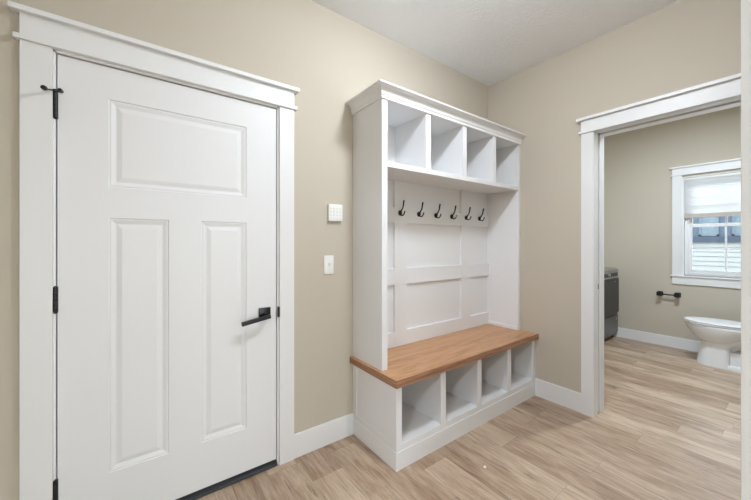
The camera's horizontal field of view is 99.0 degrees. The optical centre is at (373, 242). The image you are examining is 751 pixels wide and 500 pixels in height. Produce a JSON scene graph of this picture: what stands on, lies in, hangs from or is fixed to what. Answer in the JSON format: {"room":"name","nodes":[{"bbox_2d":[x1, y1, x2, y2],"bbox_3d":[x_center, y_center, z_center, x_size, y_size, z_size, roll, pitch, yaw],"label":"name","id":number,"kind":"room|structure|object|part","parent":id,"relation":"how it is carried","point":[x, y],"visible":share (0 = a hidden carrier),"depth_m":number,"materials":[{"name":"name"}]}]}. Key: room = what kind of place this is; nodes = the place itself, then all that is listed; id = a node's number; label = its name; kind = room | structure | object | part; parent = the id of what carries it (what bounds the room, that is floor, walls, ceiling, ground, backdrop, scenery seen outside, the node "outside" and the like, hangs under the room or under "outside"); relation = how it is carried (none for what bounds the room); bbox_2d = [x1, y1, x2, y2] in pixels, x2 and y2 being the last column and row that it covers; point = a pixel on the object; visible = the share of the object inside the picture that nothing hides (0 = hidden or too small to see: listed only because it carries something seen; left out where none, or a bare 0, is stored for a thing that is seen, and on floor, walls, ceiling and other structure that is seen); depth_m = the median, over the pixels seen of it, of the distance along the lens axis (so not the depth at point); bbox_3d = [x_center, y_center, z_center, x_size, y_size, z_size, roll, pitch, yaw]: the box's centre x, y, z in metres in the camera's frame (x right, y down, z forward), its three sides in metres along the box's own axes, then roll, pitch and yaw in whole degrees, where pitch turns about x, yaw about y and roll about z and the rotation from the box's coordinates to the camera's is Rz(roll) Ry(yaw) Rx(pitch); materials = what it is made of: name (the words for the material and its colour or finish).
{"room":"mudroom","nodes":[
{"label":"mudroom","id":0,"kind":"room"},
{"bbox_2d":[0,0,487,499],"bbox_3d":[-0.442,-0.108,2.027,3.832,2.791,0.120,0,0,-36],"label":"wall","id":1,"kind":"structure","parent":0,"point":[306,45],"depth_m":1.97,"materials":[{"name":"beige paint"}]},
{"bbox_2d":[7,0,299,499],"bbox_3d":[-0.959,0.186,1.621,1.170,2.203,0.162,0,0,-36],"label":"trim","id":2,"kind":"structure","parent":1,"relation":"attached to","point":[42,35],"depth_m":1.30,"materials":[{"name":"white paint"}]},
{"bbox_3d":[-1.343,0.248,1.278,0.092,2.078,0.018,0,0,-36],"label":"casing","id":3,"kind":"part","parent":2,"relation":"part of","materials":[{"name":"white paint"}]},
{"bbox_3d":[-0.551,0.399,1.858,0.013,0.060,0.017,0,0,-36],"label":"strike plate","id":4,"kind":"part","parent":2,"relation":"part of","materials":[{"name":"black metal"}]},
{"bbox_3d":[-0.515,0.248,1.888,0.088,2.078,0.018,0,0,-36],"label":"casing","id":5,"kind":"part","parent":2,"relation":"part of","materials":[{"name":"white paint"}]},
{"bbox_2d":[40,54,275,499],"bbox_3d":[-0.944,0.246,1.570,0.952,2.045,0.115,0,0,-36],"label":"door","id":6,"kind":"structure","parent":1,"relation":"in","point":[164,295],"depth_m":1.54,"materials":[{"name":"white paint"}]},
{"bbox_3d":[-0.639,0.421,1.746,0.156,0.045,0.018,0,0,-36],"label":"lever","id":7,"kind":"part","parent":6,"relation":"part of","materials":[{"name":"black metal"}]},
{"bbox_2d":[294,413,353,458],"bbox_3d":[-0.311,1.217,2.040,0.422,0.141,0.014,0,0,-36],"label":"baseboard","id":8,"kind":"structure","parent":1,"relation":"attached to","point":[309,440],"depth_m":2.03,"materials":[{"name":"white paint"}]},
{"bbox_2d":[324,255,333,273],"bbox_3d":[-0.286,0.140,2.056,0.069,0.120,0.018,0,0,-36],"label":"light switch","id":9,"kind":"object","parent":1,"relation":"attached to","point":[328,259],"visible":1,"depth_m":2.06,"materials":[{"name":"white plastic"}]},
{"bbox_2d":[327,204,341,221],"bbox_3d":[-0.253,-0.195,2.081,0.102,0.110,0.025,0,0,-36],"label":"keypad","id":10,"kind":"object","parent":1,"relation":"attached to","point":[334,211],"visible":1,"depth_m":2.07,"materials":[{"name":"white plastic"}]},
{"bbox_2d":[196,336,740,499],"bbox_3d":[1.360,1.317,0.497,8.020,0.060,5.720,0,0,-36],"label":"floor","id":11,"kind":"structure","parent":0,"point":[668,427],"depth_m":1.97,"materials":[{"name":"brown wood"}]},
{"bbox_2d":[346,79,538,471],"bbox_3d":[0.597,0.176,2.416,1.596,2.222,0.484,0,0,-36],"label":"hall tree","id":12,"kind":"object","parent":11,"relation":"on","point":[441,351],"visible":1,"depth_m":2.36,"materials":[{"name":"white paint"}]},
{"bbox_3d":[-0.032,-0.056,2.052,0.043,1.640,0.324,0,0,-36],"label":"panel","id":13,"kind":"part","parent":12,"relation":"part of","materials":[{"name":"white paint"}]},
{"bbox_3d":[-0.006,0.996,1.991,0.006,0.378,0.452,0,0,-36],"label":"panel frame","id":14,"kind":"part","parent":12,"relation":"part of","materials":[{"name":"white paint"}]},
{"bbox_3d":[0.565,-0.898,2.457,1.596,0.074,0.380,0,0,-36],"label":"crown moulding","id":15,"kind":"part","parent":12,"relation":"part of","materials":[{"name":"white paint"}]},
{"bbox_3d":[0.483,-0.048,2.625,1.464,1.624,0.011,0,0,-36],"label":"panel","id":16,"kind":"part","parent":12,"relation":"part of","materials":[{"name":"white paint"}]},
{"bbox_3d":[0.575,-0.868,2.499,1.464,0.016,0.323,0,0,-36],"label":"panel","id":17,"kind":"part","parent":12,"relation":"part of","materials":[{"name":"white paint"}]},
{"bbox_2d":[387,161,517,193],"bbox_3d":[0.579,-0.477,2.495,1.464,0.034,0.312,0,0,-36],"label":"shelf","id":18,"kind":"object","parent":12,"relation":"attached to","point":[423,176],"depth_m":2.41,"materials":[{"name":"white paint"}]},
{"bbox_3d":[0.740,0.997,2.270,1.538,0.380,0.019,0,0,-36],"label":"frame","id":19,"kind":"part","parent":12,"relation":"part of","materials":[{"name":"white paint"}]},
{"bbox_3d":[1.175,-0.056,2.940,0.044,1.640,0.324,0,0,-36],"label":"panel","id":20,"kind":"part","parent":12,"relation":"part of","materials":[{"name":"white paint"}]},
{"bbox_2d":[604,267,618,338],"bbox_3d":[2.863,0.813,4.471,0.686,0.948,0.722,0,0,-36],"label":"washing machine","id":21,"kind":"object","parent":11,"relation":"on","point":[611,280],"visible":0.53,"depth_m":4.23,"materials":[{"name":"grey metal"}]},
{"bbox_3d":[3.065,1.094,4.196,0.674,0.237,0.008,0,0,-36],"label":"panel","id":22,"kind":"part","parent":21,"relation":"part of","materials":[{"name":"grey metal"}]},
{"bbox_3d":[2.859,0.371,4.476,0.686,0.063,0.708,0,0,-36],"label":"lid","id":23,"kind":"part","parent":21,"relation":"part of","materials":[{"name":"grey ceramic"}]},
{"bbox_3d":[3.059,0.425,4.205,0.674,0.048,0.026,0,0,-36],"label":"control panel","id":24,"kind":"part","parent":21,"relation":"part of","materials":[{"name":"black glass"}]},
{"bbox_3d":[3.069,0.722,4.191,0.674,0.486,0.020,0,0,-36],"label":"loading door","id":25,"kind":"part","parent":21,"relation":"part of","materials":[{"name":"black metal"}]},
{"bbox_2d":[684,317,740,372],"bbox_3d":[3.698,0.896,3.293,0.420,0.782,0.755,0,0,-36],"label":"toilet","id":26,"kind":"object","parent":11,"relation":"on","point":[720,346],"visible":0.81,"depth_m":3.30,"materials":[{"name":"white ceramic"}]},
{"bbox_3d":[3.624,0.855,3.393,0.370,0.016,0.503,0,0,-36],"label":"seat","id":27,"kind":"part","parent":26,"relation":"part of","materials":[{"name":"white plastic"}]},
{"bbox_3d":[3.625,0.836,3.391,0.372,0.022,0.510,0,0,-36],"label":"seat lid","id":28,"kind":"part","parent":26,"relation":"part of","materials":[{"name":"white plastic"}]},
{"bbox_2d":[311,0,680,136],"bbox_3d":[1.385,-1.554,0.516,8.083,0.100,5.760,0,0,-36],"label":"ceiling","id":29,"kind":"structure","parent":0,"point":[488,42],"depth_m":2.21,"materials":[{"name":"white paint"}]},
{"bbox_2d":[488,0,740,392],"bbox_3d":[1.535,-0.108,2.633,0.170,2.791,2.288,0,0,-36],"label":"wall","id":30,"kind":"structure","parent":0,"point":[683,44],"depth_m":2.50,"materials":[{"name":"beige paint"}]},
{"bbox_2d":[535,378,580,412],"bbox_3d":[1.467,1.215,2.570,0.014,0.145,0.351,0,0,-36],"label":"baseboard","id":31,"kind":"structure","parent":30,"relation":"attached to","point":[565,397],"depth_m":2.56,"materials":[{"name":"white paint"}]},
{"bbox_2d":[576,73,740,417],"bbox_3d":[1.910,0.176,2.104,0.232,2.223,0.976,0,0,-36],"label":"trim","id":32,"kind":"structure","parent":30,"relation":"attached to","point":[723,93],"depth_m":2.37,"materials":[{"name":"white paint"}]},
{"bbox_3d":[1.593,0.234,2.396,0.018,2.107,0.078,0,0,-36],"label":"casing","id":33,"kind":"part","parent":32,"relation":"part of","materials":[{"name":"white paint"}]},
{"bbox_2d":[604,106,740,341],"bbox_3d":[3.586,-0.108,4.217,0.150,2.791,2.408,0,0,-36],"label":"wall","id":34,"kind":"structure","parent":0,"point":[637,163],"depth_m":4.09,"materials":[{"name":"beige paint"}]},
{"bbox_2d":[656,291,680,297],"bbox_3d":[3.633,0.633,3.961,0.078,0.052,0.216,0,0,-36],"label":"toilet paper holder","id":35,"kind":"object","parent":34,"relation":"attached to","point":[659,293],"visible":1,"depth_m":3.94,"materials":[{"name":"black metal"}]},
{"bbox_3d":[3.682,0.633,3.895,0.078,0.052,0.052,0,0,-36],"label":"mounting post","id":36,"kind":"part","parent":35,"relation":"part of","materials":[{"name":"black metal"}]},
{"bbox_2d":[613,327,740,351],"bbox_3d":[3.562,1.222,4.112,0.014,0.130,2.268,0,0,-36],"label":"baseboard","id":37,"kind":"structure","parent":34,"relation":"attached to","point":[680,343],"depth_m":4.05,"materials":[{"name":"white paint"}]},
{"bbox_2d":[669,158,740,288],"bbox_3d":[3.987,-0.212,3.640,0.188,1.424,0.923,0,0,-36],"label":"window","id":38,"kind":"structure","parent":34,"relation":"in","point":[682,272],"depth_m":3.87,"materials":[{"name":"white paint"}]},
{"bbox_3d":[3.701,-0.213,3.920,0.018,1.206,0.087,0,0,-36],"label":"casing","id":39,"kind":"part","parent":38,"relation":"part of","materials":[{"name":"white paint"}]},
{"bbox_3d":[3.954,0.399,3.616,0.090,0.018,0.901,0,0,-36],"label":"sill","id":40,"kind":"part","parent":38,"relation":"part of","materials":[{"name":"white paint"}]},
{"bbox_2d":[684,171,740,217],"bbox_3d":[3.967,-0.543,3.624,0.036,0.484,0.671,0,0,-36],"label":"window shade","id":41,"kind":"object","parent":38,"relation":"attached to","point":[716,195],"visible":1,"depth_m":3.69,"materials":[{"name":"white fabric"}]},
{"bbox_3d":[3.967,-0.771,3.624,0.036,0.027,0.671,0,0,-36],"label":"head rail","id":42,"kind":"part","parent":41,"relation":"part of","materials":[{"name":"white plastic"}]},
{"bbox_3d":[3.967,-0.324,3.624,0.032,0.046,0.671,0,0,-36],"label":"rail","id":43,"kind":"part","parent":41,"relation":"part of","materials":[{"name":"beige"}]},
{"bbox_3d":[4.019,-0.197,3.662,0.070,1.175,0.673,0,0,-36],"label":"frame","id":44,"kind":"part","parent":38,"relation":"part of","materials":[{"name":"white plastic"}]},
{"bbox_3d":[4.033,-0.472,3.672,0.030,0.562,0.613,0,0,-36],"label":"sash","id":45,"kind":"part","parent":38,"relation":"part of","materials":[{"name":"white plastic"}]},
{"bbox_3d":[4.007,0.068,3.653,0.030,0.585,0.613,0,0,-36],"label":"sash","id":46,"kind":"part","parent":38,"relation":"part of","materials":[{"name":"white plastic"}]},
{"bbox_3d":[1.814,-0.108,1.343,6.413,2.791,0.120,0,0,-36],"label":"wall","id":47,"kind":"structure","parent":0,"visible":0},
{"bbox_2d":[741,0,750,499],"bbox_3d":[0.058,0.027,0.062,2.034,2.520,0.138,0,0,-36],"label":"trim","id":48,"kind":"structure","parent":47,"relation":"attached to","point":[745,4],"depth_m":0.66,"materials":[{"name":"white paint"}]},
{"label":"outside","id":49,"kind":"structure","parent":0,"visible":0},
{"bbox_3d":[2.514,1.962,1.645,34.000,0.150,32.000,0,0,-36],"label":"ground","id":50,"kind":"structure","parent":49,"visible":0},
{"bbox_2d":[692,216,740,271],"bbox_3d":[10.485,-0.613,9.373,7.000,5.000,11.800,0,0,-36],"label":"house","id":51,"kind":"structure","parent":50,"relation":"on","point":[702,237],"depth_m":7.58,"materials":[{"name":"grey"}]},
{"bbox_3d":[8.004,-0.740,7.672,0.012,1.076,0.260,0,0,-36],"label":"pane","id":52,"kind":"part","parent":51,"relation":"part of","materials":[{"name":"clear glass"}]},
{"bbox_3d":[8.324,-0.740,7.237,0.012,1.076,0.260,0,0,-36],"label":"pane","id":53,"kind":"part","parent":51,"relation":"part of","materials":[{"name":"clear glass"}]}
]}

